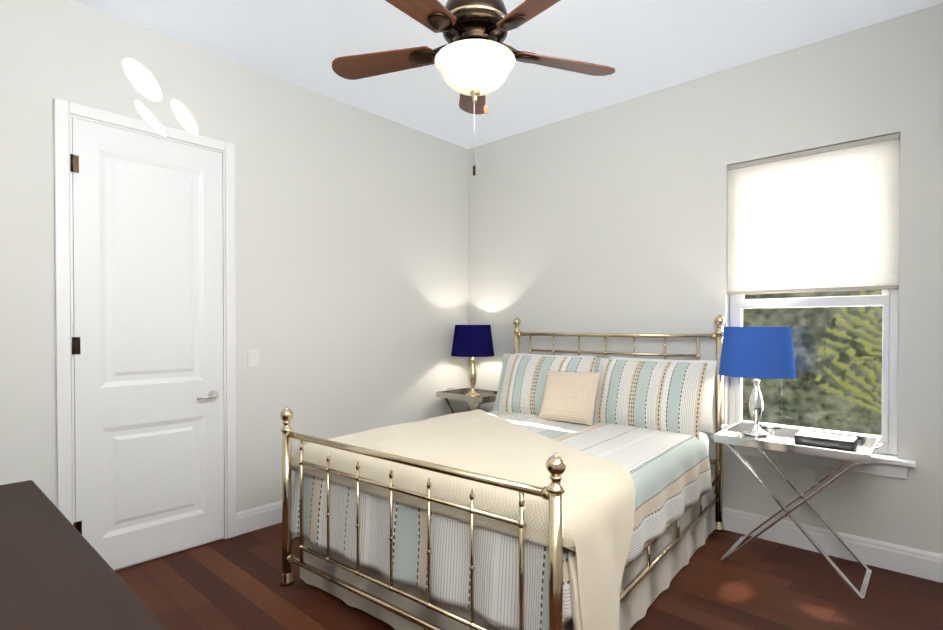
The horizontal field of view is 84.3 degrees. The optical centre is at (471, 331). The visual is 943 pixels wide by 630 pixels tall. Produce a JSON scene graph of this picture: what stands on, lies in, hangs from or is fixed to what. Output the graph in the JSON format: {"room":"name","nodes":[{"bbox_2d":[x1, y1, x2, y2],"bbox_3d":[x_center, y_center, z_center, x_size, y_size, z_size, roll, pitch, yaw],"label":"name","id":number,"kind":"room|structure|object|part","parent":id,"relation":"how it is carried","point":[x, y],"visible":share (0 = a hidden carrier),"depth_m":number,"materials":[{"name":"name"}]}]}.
{"room":"bedroom","nodes":[
{"label":"bedroom","id":0,"kind":"room"},
{"bbox_2d":[0,0,467,570],"bbox_3d":[-1.396,-0.211,3.615,0.150,3.050,4.200,1,1,42],"label":"wall","id":1,"kind":"structure","parent":0,"point":[350,268],"depth_m":3.56,"materials":[{"name":"white paint"}]},
{"bbox_2d":[54,98,236,569],"bbox_3d":[-1.803,0.064,2.991,0.079,2.514,0.913,1,1,42],"label":"door","id":2,"kind":"structure","parent":1,"relation":"attached to","point":[146,336],"depth_m":2.96,"materials":[{"name":"white wood"}]},
{"bbox_2d":[248,349,258,366],"bbox_3d":[-1.442,0.176,3.445,0.009,0.116,0.072,1,1,42],"label":"light switch","id":3,"kind":"object","parent":1,"relation":"attached to","point":[253,357],"visible":1,"depth_m":3.44,"materials":[{"name":"white plastic"}]},
{"bbox_2d":[237,501,281,535],"bbox_3d":[-1.334,1.242,3.575,0.016,0.145,3.900,1,1,42],"label":"baseboard","id":4,"kind":"structure","parent":1,"relation":"attached to","point":[256,518],"depth_m":3.48,"materials":[{"name":"white wood"}]},
{"bbox_2d":[71,0,942,148],"bbox_3d":[0.109,-1.771,2.243,4.200,0.100,4.200,1,1,42],"label":"ceiling","id":5,"kind":"structure","parent":0,"point":[642,47],"depth_m":3.11,"materials":[{"name":"white paint"}]},
{"bbox_2d":[332,0,614,175],"bbox_3d":[0.007,-1.174,2.119,1.262,1.086,1.250,1,1,42],"label":"fan","id":6,"kind":"object","parent":5,"relation":"hanging from","point":[474,59],"visible":1,"depth_m":2.08,"materials":[{"name":"brown wood"}]},
{"bbox_2d":[115,522,942,629],"bbox_3d":[0.109,1.379,2.277,4.200,0.100,4.200,1,1,42],"label":"floor","id":7,"kind":"structure","parent":0,"point":[232,583],"depth_m":2.63,"materials":[{"name":"brown wood"}]},
{"bbox_2d":[0,480,166,629],"bbox_3d":[-1.343,0.964,1.347,1.520,0.750,0.557,1,1,42],"label":"dresser","id":8,"kind":"object","parent":7,"relation":"on","point":[57,572],"visible":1,"depth_m":1.25,"materials":[{"name":"brown wood"}]},
{"bbox_2d":[436,388,497,413],"bbox_3d":[0.023,0.911,4.590,0.611,0.781,0.412,1,1,42],"label":"nightstand","id":9,"kind":"object","parent":7,"relation":"on","point":[486,396],"visible":0.4,"depth_m":4.58,"materials":[{"name":"silver metal"}]},
{"bbox_2d":[451,325,493,396],"bbox_3d":[0.011,0.254,4.600,0.383,0.628,0.383,1,1,42],"label":"lamp","id":10,"kind":"object","parent":9,"relation":"on","point":[472,341],"visible":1,"depth_m":4.46,"materials":[{"name":"blue fabric"}]},
{"bbox_2d":[280,314,725,629],"bbox_3d":[0.346,0.605,3.082,1.782,1.431,2.252,0,1,38],"label":"bed","id":11,"kind":"object","parent":7,"relation":"on","point":[557,492],"visible":1,"depth_m":2.43,"materials":[{"name":"beige fabric"}]},
{"bbox_2d":[291,409,635,629],"bbox_3d":[0.236,0.919,2.948,1.782,0.669,1.784,0,1,38],"label":"quilt","id":12,"kind":"object","parent":11,"relation":"on","point":[598,450],"depth_m":2.23,"materials":[{"name":"beige fabric"}]},
{"bbox_2d":[291,411,711,629],"bbox_3d":[0.241,0.843,2.978,1.662,0.451,1.880,0,1,38],"label":"duvet","id":13,"kind":"object","parent":11,"relation":"on","point":[464,550],"depth_m":2.22,"materials":[{"name":"fabric"}]},
{"bbox_3d":[0.338,0.983,3.100,1.594,0.645,2.107,0,1,38],"label":"mattress","id":14,"kind":"part","parent":11,"relation":"part of","materials":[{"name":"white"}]},
{"bbox_2d":[714,422,883,599],"bbox_3d":[1.820,0.947,2.932,0.781,0.746,0.512,1,1,42],"label":"table","id":15,"kind":"object","parent":7,"relation":"on","point":[779,438],"visible":0.94,"depth_m":2.87,"materials":[{"name":"silver metal"}]},
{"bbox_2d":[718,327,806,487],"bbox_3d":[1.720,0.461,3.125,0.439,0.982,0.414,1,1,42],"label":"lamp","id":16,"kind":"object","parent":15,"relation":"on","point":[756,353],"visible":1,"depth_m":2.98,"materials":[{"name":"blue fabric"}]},
{"bbox_2d":[794,431,857,450],"bbox_3d":[1.949,0.598,2.870,0.270,0.046,0.174,1,1,42],"label":"cable box","id":17,"kind":"object","parent":15,"relation":"on","point":[828,440],"visible":1,"depth_m":2.83,"materials":[{"name":"black plastic"}]},
{"bbox_2d":[468,3,942,554],"bbox_3d":[1.464,-0.212,3.764,3.900,3.050,0.150,1,1,42],"label":"wall","id":18,"kind":"structure","parent":0,"point":[612,218],"depth_m":3.53,"materials":[{"name":"white paint"}]},
{"bbox_2d":[801,468,814,488],"bbox_3d":[2.030,0.889,3.150,0.072,0.116,0.019,1,1,42],"label":"electrical outlet","id":19,"kind":"object","parent":18,"relation":"attached to","point":[808,475],"visible":0.98,"depth_m":3.15,"materials":[{"name":"white plastic"}]},
{"bbox_2d":[711,435,914,478],"bbox_3d":[2.026,0.750,3.181,1.040,0.104,0.125,1,1,42],"label":"window sill","id":20,"kind":"structure","parent":18,"relation":"attached to","point":[888,466],"depth_m":3.01,"materials":[{"name":"white wood"}]},
{"bbox_2d":[729,142,899,455],"bbox_3d":[2.083,-0.202,3.233,0.886,1.796,0.062,1,1,42],"label":"window","id":21,"kind":"structure","parent":18,"relation":"in","point":[888,300],"depth_m":3.03,"materials":[{"name":"glass"}]},
{"bbox_2d":[727,133,899,294],"bbox_3d":[2.040,-0.668,3.181,0.882,0.855,0.050,1,1,42],"label":"window shade","id":22,"kind":"object","parent":21,"relation":"attached to","point":[824,219],"visible":0.98,"depth_m":3.13,"materials":[{"name":"beige fabric"}]},
{"bbox_2d":[723,507,942,582],"bbox_3d":[1.415,1.241,3.713,3.884,0.145,0.016,1,1,42],"label":"baseboard","id":23,"kind":"structure","parent":18,"relation":"attached to","point":[905,560],"depth_m":3.03,"materials":[{"name":"white wood"}]},
{"label":"outside","id":24,"kind":"structure","parent":0,"visible":0},
{"bbox_2d":[742,290,882,435],"bbox_3d":[3.191,-0.093,4.263,5.000,4.200,0.020,1,1,42],"label":"window pane","id":25,"kind":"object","parent":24,"point":[831,358],"depth_m":4.42,"materials":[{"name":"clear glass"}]}
]}

